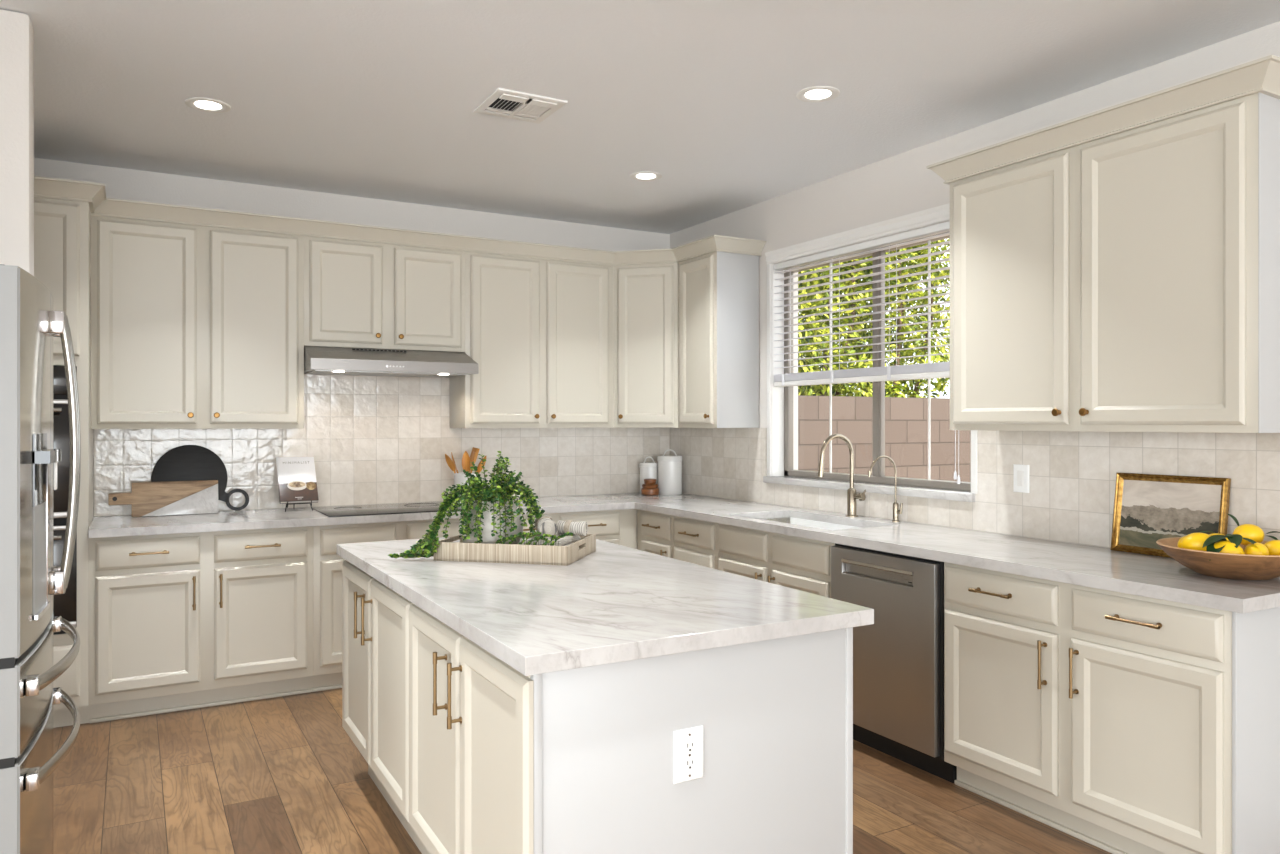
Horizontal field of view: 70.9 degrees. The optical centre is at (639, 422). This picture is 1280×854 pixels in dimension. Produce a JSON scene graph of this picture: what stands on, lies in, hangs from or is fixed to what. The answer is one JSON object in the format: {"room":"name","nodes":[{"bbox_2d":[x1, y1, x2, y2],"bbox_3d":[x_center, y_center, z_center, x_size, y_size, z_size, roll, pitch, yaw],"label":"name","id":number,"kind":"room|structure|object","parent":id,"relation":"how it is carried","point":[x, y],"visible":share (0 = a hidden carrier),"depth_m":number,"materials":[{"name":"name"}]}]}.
{"room":"kitchen","nodes":[
{"label":"kitchen","id":0,"kind":"room"},
{"bbox_2d":[0,9,33,275],"bbox_3d":[-2.370,0.033,2.794,0.800,2.743,0.130,0,0,-29],"label":"cabinet","id":1,"kind":"structure","parent":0,"point":[16,28],"depth_m":2.92,"materials":[{"name":"white paint"}]},
{"bbox_2d":[34,158,669,516],"bbox_3d":[-3.002,0.033,4.665,7.700,2.743,0.150,0,0,-29],"label":"wall","id":2,"kind":"structure","parent":0,"point":[120,183],"depth_m":5.27,"materials":[{"name":"white paint"}]},
{"bbox_2d":[91,215,303,428],"bbox_3d":[-2.319,-0.496,4.751,0.988,1.058,0.356,0,0,-29],"label":"upper cabinet","id":3,"kind":"object","parent":2,"relation":"attached to","point":[193,326],"visible":1,"depth_m":4.61,"materials":[{"name":"beige paint"}]},
{"bbox_2d":[91,198,765,265],"bbox_3d":[-0.964,-1.053,4.912,3.504,0.080,0.818,0,0,-29],"label":"crown molding","id":4,"kind":"structure","parent":3,"relation":"attached to","point":[110,207],"depth_m":5.12,"materials":[{"name":"beige paint"}]},
{"bbox_2d":[93,374,668,516],"bbox_3d":[-1.312,0.038,5.529,3.507,0.906,0.008,0,0,-29],"label":"backsplash","id":5,"kind":"structure","parent":2,"relation":"attached to","point":[371,440],"depth_m":5.38,"materials":[{"name":"white tile"}]},
{"bbox_2d":[304,236,464,351],"bbox_3d":[-1.496,-0.721,5.220,0.907,0.608,0.363,0,0,-29],"label":"upper cabinet","id":6,"kind":"object","parent":2,"relation":"attached to","point":[358,294],"visible":0.97,"depth_m":5.08,"materials":[{"name":"beige paint"}]},
{"bbox_2d":[304,346,478,377],"bbox_3d":[-1.449,-0.344,5.158,0.919,0.142,0.502,0,0,-29],"label":"range hood","id":7,"kind":"object","parent":6,"relation":"attached to","point":[317,360],"visible":0.98,"depth_m":4.98,"materials":[{"name":"silver metal"}]},
{"bbox_2d":[450,251,613,427],"bbox_3d":[-0.667,-0.496,5.684,0.993,1.058,0.356,0,0,-29],"label":"upper cabinet","id":8,"kind":"object","parent":2,"relation":"attached to","point":[539,333],"visible":0.99,"depth_m":5.53,"materials":[{"name":"beige paint"}]},
{"bbox_2d":[614,263,677,427],"bbox_3d":[0.094,-0.496,5.968,0.611,1.058,0.611,0,0,-29],"label":"upper cabinet","id":9,"kind":"object","parent":2,"relation":"attached to","point":[645,295],"visible":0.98,"depth_m":5.75,"materials":[{"name":"beige paint"}]},
{"bbox_2d":[54,688,1111,853],"bbox_3d":[0.932,1.455,-2.300,7.700,0.100,16.150,0,0,-29],"label":"floor","id":10,"kind":"structure","parent":0,"point":[283,774],"depth_m":3.37,"materials":[{"name":"brown wood"}]},
{"bbox_2d":[0,264,80,853],"bbox_3d":[-2.005,0.514,2.369,0.898,1.782,0.910,0,0,-29],"label":"refrigerator","id":11,"kind":"object","parent":10,"relation":"on","point":[30,580],"visible":1,"depth_m":2.22,"materials":[{"name":"grey metal"}]},
{"bbox_2d":[34,176,105,727],"bbox_3d":[-3.032,0.156,4.168,0.959,2.498,0.666,0,0,-29],"label":"tall cabinet","id":12,"kind":"object","parent":10,"relation":"on","point":[63,208],"visible":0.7,"depth_m":4.11,"materials":[{"name":"beige paint"}]},
{"bbox_2d":[53,365,76,634],"bbox_3d":[-3.032,0.353,4.100,0.803,1.220,0.586,0,0,-29],"label":"wall oven","id":13,"kind":"object","parent":12,"relation":"in","point":[65,605],"visible":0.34,"depth_m":4.07,"materials":[{"name":"black"}]},
{"bbox_2d":[89,526,312,722],"bbox_3d":[-2.244,0.968,4.619,0.988,0.873,0.657,0,0,-29],"label":"base cabinet","id":14,"kind":"object","parent":10,"relation":"on","point":[181,621],"visible":0.98,"depth_m":4.36,"materials":[{"name":"beige paint"}]},
{"bbox_2d":[311,518,459,691],"bbox_3d":[-1.419,0.968,5.085,0.907,0.873,0.657,0,0,-29],"label":"base cabinet","id":15,"kind":"object","parent":10,"relation":"on","point":[327,565],"visible":0.14,"depth_m":4.67,"materials":[{"name":"beige paint"}]},
{"bbox_2d":[523,509,636,548],"bbox_3d":[-0.588,0.968,5.554,1.002,0.873,0.657,0,0,-29],"label":"base cabinet","id":16,"kind":"object","parent":10,"relation":"on","point":[619,527],"visible":0.15,"depth_m":5.45,"materials":[{"name":"beige paint"}]},
{"bbox_2d":[342,560,852,853],"bbox_3d":[-0.334,0.968,2.970,0.964,0.873,1.937,0,0,-29],"label":"base cabinet","id":17,"kind":"object","parent":10,"relation":"on","point":[472,753],"visible":0.84,"depth_m":2.21,"materials":[{"name":"beige paint"}]},
{"bbox_2d":[336,531,873,675],"bbox_3d":[-0.304,0.511,2.991,0.983,0.040,2.000,0,0,-29],"label":"countertop","id":18,"kind":"structure","parent":17,"relation":"on","point":[615,603],"depth_m":2.43,"materials":[{"name":"white stone"}]},
{"bbox_2d":[434,532,595,565],"bbox_3d":[-0.451,0.458,3.304,0.500,0.066,0.350,0,0,13],"label":"serving tray","id":19,"kind":"object","parent":18,"relation":"on","point":[448,550],"visible":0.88,"depth_m":3.14,"materials":[{"name":"beige wood"}]},
{"bbox_2d":[388,451,544,558],"bbox_3d":[-0.591,0.293,3.267,0.378,0.376,0.518,0,0,39],"label":"trailing plant","id":20,"kind":"object","parent":19,"relation":"on","point":[489,514],"visible":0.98,"depth_m":3.22,"materials":[{"name":"green plant"}]},
{"bbox_2d":[495,531,572,545],"bbox_3d":[-0.387,0.427,3.142,0.325,0.098,0.028,0,0,13],"label":"greenery sprig","id":21,"kind":"object","parent":19,"relation":"on","point":[512,538],"visible":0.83,"depth_m":3.14,"materials":[{"name":"green plant"}]},
{"bbox_3d":[-0.324,0.470,3.264,0.164,0.022,0.210,0,0,13],"label":"folded napkin","id":22,"kind":"object","parent":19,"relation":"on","visible":0},
{"bbox_3d":[-0.320,0.448,3.263,0.164,0.022,0.210,0,0,10],"label":"folded napkin","id":23,"kind":"object","parent":22,"relation":"on","visible":0},
{"bbox_2d":[518,533,580,545],"bbox_3d":[-0.327,0.425,3.264,0.164,0.022,0.210,0,0,17],"label":"folded napkin","id":24,"kind":"object","parent":23,"relation":"on","point":[569,539],"visible":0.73,"depth_m":3.18,"materials":[{"name":"fabric"}]},
{"bbox_2d":[535,514,556,537],"bbox_3d":[-0.345,0.379,3.283,0.071,0.073,0.156,0,0,-14],"label":"rolled napkin","id":25,"kind":"object","parent":24,"relation":"on","point":[545,524],"visible":0.88,"depth_m":3.22,"materials":[{"name":"fabric"}]},
{"bbox_2d":[556,520,587,535],"bbox_3d":[-0.249,0.389,3.307,0.125,0.058,0.058,0,0,26],"label":"rolled napkin","id":26,"kind":"object","parent":24,"relation":"on","point":[577,528],"visible":0.93,"depth_m":3.29,"materials":[{"name":"fabric"}]},
{"bbox_2d":[673,725,702,783],"bbox_3d":[0.116,0.782,2.114,0.082,0.123,0.008,0,0,-29],"label":"electrical outlet","id":27,"kind":"object","parent":17,"relation":"attached to","point":[687,743],"visible":1,"depth_m":2.11,"materials":[{"name":"white plastic"}]},
{"bbox_2d":[684,757,695,770],"bbox_3d":[0.117,0.803,2.111,0.034,0.027,0.002,0,0,-29],"label":"receptacle","id":28,"kind":"object","parent":27,"relation":"attached to","point":[689,762],"depth_m":2.11,"materials":[{"name":"white plastic"}]},
{"bbox_2d":[684,740,695,752],"bbox_3d":[0.117,0.762,2.111,0.034,0.027,0.002,0,0,-29],"label":"receptacle","id":29,"kind":"object","parent":27,"relation":"attached to","point":[689,745],"depth_m":2.11,"materials":[{"name":"white plastic"}]},
{"bbox_2d":[637,509,672,557],"bbox_3d":[0.324,0.968,5.510,0.657,0.873,0.429,0,0,-29],"label":"base cabinet","id":30,"kind":"object","parent":10,"relation":"on","point":[654,530],"visible":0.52,"depth_m":5.34,"materials":[{"name":"beige paint"}]},
{"bbox_2d":[673,515,717,569],"bbox_3d":[0.540,0.968,5.127,0.657,0.873,0.452,0,0,-29],"label":"base cabinet","id":31,"kind":"object","parent":10,"relation":"on","point":[695,541],"visible":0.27,"depth_m":4.95,"materials":[{"name":"beige paint"}]},
{"bbox_2d":[718,518,834,597],"bbox_3d":[0.877,0.968,4.531,0.657,0.873,0.916,0,0,-29],"label":"base cabinet","id":32,"kind":"object","parent":10,"relation":"on","point":[798,563],"visible":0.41,"depth_m":4.33,"materials":[{"name":"beige paint"}]},
{"bbox_2d":[831,543,956,782],"bbox_3d":[1.256,0.971,3.862,0.614,0.868,0.610,0,0,-29],"label":"dishwasher","id":33,"kind":"object","parent":10,"relation":"on","point":[898,659],"visible":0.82,"depth_m":3.64,"materials":[{"name":"silver metal"}]},
{"bbox_2d":[944,562,1279,853],"bbox_3d":[1.668,0.968,3.135,0.662,0.874,1.053,0,0,-29],"label":"base cabinet","id":34,"kind":"object","parent":10,"relation":"on","point":[1114,722],"visible":0.92,"depth_m":2.85,"materials":[{"name":"beige paint"}]},
{"bbox_2d":[88,493,1279,613],"bbox_3d":[-0.303,0.511,3.735,3.499,0.040,4.110,0,0,-29],"label":"countertop","id":35,"kind":"structure","parent":34,"relation":"on","point":[1157,577],"depth_m":3.90,"materials":[{"name":"white stone"}]},
{"bbox_2d":[108,480,218,516],"bbox_3d":[-2.503,0.402,4.732,0.511,0.178,0.046,0,0,-29],"label":"paddle cutting board","id":36,"kind":"object","parent":35,"relation":"on","point":[170,497],"visible":1,"depth_m":4.74,"materials":[{"name":"brown wood"}]},
{"bbox_2d":[151,445,248,510],"bbox_3d":[-2.380,0.305,4.872,0.476,0.366,0.063,0,0,-30],"label":"round cutting board","id":37,"kind":"object","parent":35,"relation":"on","point":[185,462],"visible":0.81,"depth_m":4.86,"materials":[{"name":"black wood"}]},
{"bbox_2d":[285,500,312,511],"bbox_3d":[-1.921,0.361,5.027,0.147,0.263,0.209,0,0,-29],"label":"easel","id":38,"kind":"object","parent":35,"relation":"on","point":[287,504],"visible":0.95,"depth_m":4.97,"materials":[{"name":"black metal"}]},
{"bbox_2d":[276,457,318,503],"bbox_3d":[-1.921,0.322,5.035,0.200,0.251,0.176,0,0,-29],"label":"cookbook","id":39,"kind":"object","parent":38,"relation":"on","point":[297,483],"visible":1,"depth_m":5.02,"materials":[{"name":"white"}]},
{"bbox_2d":[312,502,462,516],"bbox_3d":[-1.395,0.487,5.074,0.790,0.007,0.540,0,0,-29],"label":"cooktop","id":40,"kind":"object","parent":35,"relation":"in","point":[400,508],"visible":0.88,"depth_m":4.99,"materials":[{"name":"black glass"}]},
{"bbox_2d":[453,472,476,502],"bbox_3d":[-1.068,0.400,5.511,0.150,0.182,0.150,0,0,-29],"label":"utensil crock","id":41,"kind":"object","parent":35,"relation":"on","point":[459,478],"visible":0.24,"depth_m":5.44,"materials":[{"name":"white ceramic"}]},
{"bbox_2d":[445,454,455,472],"bbox_3d":[-1.110,0.334,5.469,0.163,0.288,0.044,0,0,-29],"label":"wooden spoon","id":42,"kind":"object","parent":41,"relation":"in","point":[449,461],"visible":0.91,"depth_m":5.45,"materials":[{"name":"brown wood"}]},
{"bbox_2d":[451,452,458,472],"bbox_3d":[-1.117,0.329,5.521,0.042,0.295,0.105,0,0,40],"label":"wooden spoon","id":43,"kind":"object","parent":41,"relation":"in","point":[451,452],"visible":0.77,"depth_m":5.50,"materials":[{"name":"brown wood"}]},
{"bbox_2d":[462,451,469,471],"bbox_3d":[-1.065,0.325,5.507,0.019,0.300,0.059,0,0,37],"label":"wooden spoon","id":44,"kind":"object","parent":41,"relation":"in","point":[465,459],"visible":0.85,"depth_m":5.50,"materials":[{"name":"brown wood"}]},
{"bbox_2d":[470,451,475,472],"bbox_3d":[-1.035,0.328,5.482,0.060,0.297,0.067,0,0,-23],"label":"wooden spatula","id":45,"kind":"object","parent":41,"relation":"in","point":[474,453],"visible":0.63,"depth_m":5.48,"materials":[{"name":"brown wood"}]},
{"bbox_2d":[468,447,479,472],"bbox_3d":[-1.059,0.316,5.545,0.119,0.322,0.074,0,0,-35],"label":"wooden spatula","id":46,"kind":"object","parent":41,"relation":"in","point":[476,450],"visible":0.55,"depth_m":5.56,"materials":[{"name":"brown wood"}]},
{"bbox_2d":[476,456,485,472],"bbox_3d":[-1.015,0.341,5.518,0.147,0.273,0.037,0,0,-18],"label":"wooden spoon","id":47,"kind":"object","parent":41,"relation":"in","point":[479,468],"visible":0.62,"depth_m":5.52,"materials":[{"name":"brown wood"}]},
{"bbox_2d":[639,456,657,492],"bbox_3d":[0.065,0.363,6.214,0.142,0.256,0.142,0,0,-29],"label":"canister","id":48,"kind":"object","parent":35,"relation":"on","point":[648,470],"visible":0.62,"depth_m":6.16,"materials":[{"name":"white ceramic"}]},
{"bbox_2d":[641,479,658,495],"bbox_3d":[0.068,0.436,6.067,0.124,0.109,0.124,0,0,-29],"label":"jar","id":49,"kind":"object","parent":35,"relation":"on","point":[649,488],"visible":1,"depth_m":6.02,"materials":[{"name":"brown wood"}]},
{"bbox_2d":[657,449,682,494],"bbox_3d":[0.204,0.338,6.150,0.176,0.306,0.176,0,0,-29],"label":"canister","id":50,"kind":"object","parent":35,"relation":"on","point":[669,466],"visible":0.98,"depth_m":6.08,"materials":[{"name":"white ceramic"}]},
{"bbox_2d":[765,517,861,529],"bbox_3d":[0.860,0.636,4.559,0.454,0.208,0.859,0,0,-29],"label":"sink","id":51,"kind":"object","parent":35,"relation":"in","point":[804,522],"visible":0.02,"depth_m":4.84,"materials":[{"name":"white"}]},
{"bbox_2d":[818,434,865,516],"bbox_3d":[1.043,0.275,4.626,0.279,0.432,0.112,0,0,-29],"label":"kitchen faucet","id":52,"kind":"object","parent":35,"relation":"on","point":[852,496],"visible":1,"depth_m":4.67,"materials":[{"name":"silver metal"}]},
{"bbox_2d":[868,455,902,521],"bbox_3d":[1.196,0.327,4.384,0.200,0.329,0.057,0,0,-29],"label":"filter faucet","id":53,"kind":"object","parent":35,"relation":"on","point":[896,511],"visible":1,"depth_m":4.42,"materials":[{"name":"silver metal"}]},
{"bbox_2d":[1110,473,1230,557],"bbox_3d":[1.925,0.342,3.279,0.058,0.298,0.406,0,0,-29],"label":"framed painting","id":54,"kind":"object","parent":35,"relation":"on","point":[1148,508],"visible":0.81,"depth_m":3.30,"materials":[{"name":"metal"}]},
{"bbox_2d":[1156,537,1279,579],"bbox_3d":[1.906,0.443,2.879,0.438,0.096,0.438,0,0,-29],"label":"wooden bowl","id":55,"kind":"object","parent":35,"relation":"on","point":[1220,565],"visible":0.77,"depth_m":2.76,"materials":[{"name":"brown wood"}]},
{"bbox_2d":[1178,536,1185,547],"bbox_3d":[1.790,0.401,2.929,0.063,0.063,0.087,0,0,38],"label":"lemon","id":56,"kind":"object","parent":55,"relation":"in","point":[1180,539],"visible":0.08,"depth_m":2.92,"materials":[{"name":"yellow food"}]},
{"bbox_2d":[1179,533,1210,550],"bbox_3d":[1.780,0.389,2.857,0.088,0.076,0.088,0,0,-21],"label":"lemon","id":57,"kind":"object","parent":55,"relation":"in","point":[1193,541],"visible":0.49,"depth_m":2.84,"materials":[{"name":"yellow food"}]},
{"bbox_2d":[1198,531,1228,540],"bbox_3d":[1.849,0.388,2.918,0.129,0.074,0.074,0,0,-1],"label":"lemon","id":58,"kind":"object","parent":55,"relation":"in","point":[1214,533],"visible":0.1,"depth_m":2.91,"materials":[{"name":"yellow food"}]},
{"bbox_2d":[1202,534,1256,560],"bbox_3d":[1.826,0.392,2.786,0.166,0.085,0.088,0,0,6],"label":"lemon","id":59,"kind":"object","parent":55,"relation":"in","point":[1215,543],"visible":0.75,"depth_m":2.77,"materials":[{"name":"yellow food"}]},
{"bbox_2d":[1228,514,1279,545],"bbox_3d":[1.970,0.352,2.908,0.094,0.097,0.171,0,0,-26],"label":"lemon","id":60,"kind":"object","parent":55,"relation":"in","point":[1250,531],"visible":0.73,"depth_m":2.88,"materials":[{"name":"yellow food"}]},
{"bbox_2d":[1244,542,1268,554],"bbox_3d":[1.905,0.403,2.775,0.065,0.065,0.089,0,0,43],"label":"lemon","id":61,"kind":"object","parent":55,"relation":"in","point":[1257,548],"visible":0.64,"depth_m":2.75,"materials":[{"name":"yellow food"}]},
{"bbox_2d":[1264,540,1279,555],"bbox_3d":[1.999,0.401,2.807,0.092,0.067,0.067,0,0,16],"label":"lemon","id":62,"kind":"object","parent":55,"relation":"in","point":[1273,546],"visible":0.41,"depth_m":2.79,"materials":[{"name":"yellow food"}]},
{"bbox_2d":[0,0,1279,233],"bbox_3d":[1.085,-1.448,-2.214,8.050,0.220,16.150,0,0,-29],"label":"ceiling","id":63,"kind":"structure","parent":0,"point":[374,99],"depth_m":3.52,"materials":[{"name":"white paint"}]},
{"bbox_2d":[185,98,230,112],"bbox_3d":[-1.822,-1.335,3.789,0.176,0.006,0.176,0,0,-29],"label":"recessed light","id":64,"kind":"object","parent":63,"relation":"in","point":[209,105],"visible":1,"depth_m":3.79,"materials":[{"name":"white plastic"}]},
{"bbox_2d":[474,88,567,123],"bbox_3d":[-0.508,-1.331,3.797,0.304,0.014,0.304,0,0,-29],"label":"ceiling vent","id":65,"kind":"object","parent":63,"relation":"in","point":[505,103],"visible":1,"depth_m":3.78,"materials":[{"name":"white metal"}]},
{"bbox_2d":[630,171,661,180],"bbox_3d":[0.033,-1.335,4.880,0.176,0.006,0.176,0,0,-29],"label":"recessed light","id":66,"kind":"object","parent":63,"relation":"in","point":[641,176],"visible":1,"depth_m":4.87,"materials":[{"name":"white plastic"}]},
{"bbox_2d":[796,86,839,101],"bbox_3d":[0.726,-1.335,3.661,0.176,0.006,0.176,0,0,-29],"label":"recessed light","id":67,"kind":"object","parent":63,"relation":"in","point":[816,93],"visible":1,"depth_m":3.65,"materials":[{"name":"white plastic"}]},
{"bbox_2d":[670,21,1279,547],"bbox_3d":[4.234,0.033,-0.521,0.200,2.743,16.000,0,0,-29],"label":"wall","id":68,"kind":"structure","parent":0,"point":[901,184],"depth_m":4.50,"materials":[{"name":"white paint"}]},
{"bbox_2d":[678,251,758,427],"bbox_3d":[0.462,-0.496,5.575,0.357,1.058,0.437,0,0,-29],"label":"upper cabinet","id":69,"kind":"object","parent":68,"relation":"attached to","point":[718,292],"visible":1,"depth_m":5.42,"materials":[{"name":"beige paint"}]},
{"bbox_2d":[763,231,976,501],"bbox_3d":[1.205,-0.327,4.769,0.192,1.376,1.554,0,0,-29],"label":"window","id":70,"kind":"structure","parent":68,"relation":"in","point":[779,399],"depth_m":5.04,"materials":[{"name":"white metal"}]},
{"bbox_2d":[765,203,960,483],"bbox_3d":[1.164,-0.366,4.741,0.094,1.301,1.533,0,0,-29],"label":"blind","id":71,"kind":"object","parent":70,"relation":"attached to","point":[941,213],"visible":0.74,"depth_m":4.70,"materials":[{"name":"white plastic"}]},
{"bbox_2d":[669,427,1279,547],"bbox_3d":[1.222,0.262,4.601,0.008,0.458,4.118,0,0,-29],"label":"backsplash","id":72,"kind":"structure","parent":68,"relation":"attached to","point":[1070,497],"depth_m":3.76,"materials":[{"name":"white tile"}]},
{"bbox_2d":[1013,464,1028,492],"bbox_3d":[1.634,0.241,3.854,0.010,0.119,0.077,0,0,-29],"label":"light switch","id":73,"kind":"object","parent":68,"relation":"attached to","point":[1020,472],"visible":1,"depth_m":3.85,"materials":[{"name":"white plastic"}]},
{"bbox_2d":[926,55,1279,432],"bbox_3d":[1.715,-0.530,3.345,0.380,1.126,1.335,0,0,-29],"label":"upper cabinet","id":74,"kind":"object","parent":68,"relation":"attached to","point":[1116,268],"visible":1,"depth_m":3.13,"materials":[{"name":"beige paint"}]},
{"label":"outside","id":75,"kind":"structure","parent":0,"visible":0},
{"bbox_3d":[4.941,1.605,12.512,13.750,0.100,18.000,0,0,-29],"label":"ground","id":76,"kind":"structure","parent":75,"visible":0},
{"bbox_2d":[798,264,855,395],"bbox_3d":[0.882,-0.549,8.304,1.945,4.220,1.747,0,0,-26],"label":"shrub","id":77,"kind":"object","parent":76,"relation":"on","point":[800,285],"visible":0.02,"depth_m":8.07,"materials":[{"name":"green plant"}]},
{"bbox_2d":[798,246,917,396],"bbox_3d":[1.635,-0.608,8.955,2.061,4.337,1.843,0,0,-37],"label":"tree","id":78,"kind":"object","parent":76,"relation":"on","point":[839,391],"visible":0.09,"depth_m":8.67,"materials":[{"name":"green plant"}]},
{"bbox_2d":[802,238,949,397],"bbox_3d":[2.632,-0.675,9.584,2.086,4.472,1.936,0,0,-29],"label":"tree","id":79,"kind":"object","parent":76,"relation":"on","point":[897,388],"visible":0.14,"depth_m":9.34,"materials":[{"name":"green plant"}]},
{"bbox_2d":[798,395,970,481],"bbox_3d":[2.898,0.692,8.372,5.380,1.826,0.200,0,0,-29],"label":"wall","id":80,"kind":"structure","parent":76,"relation":"on","point":[906,418],"depth_m":7.85,"materials":[{"name":"brick"}]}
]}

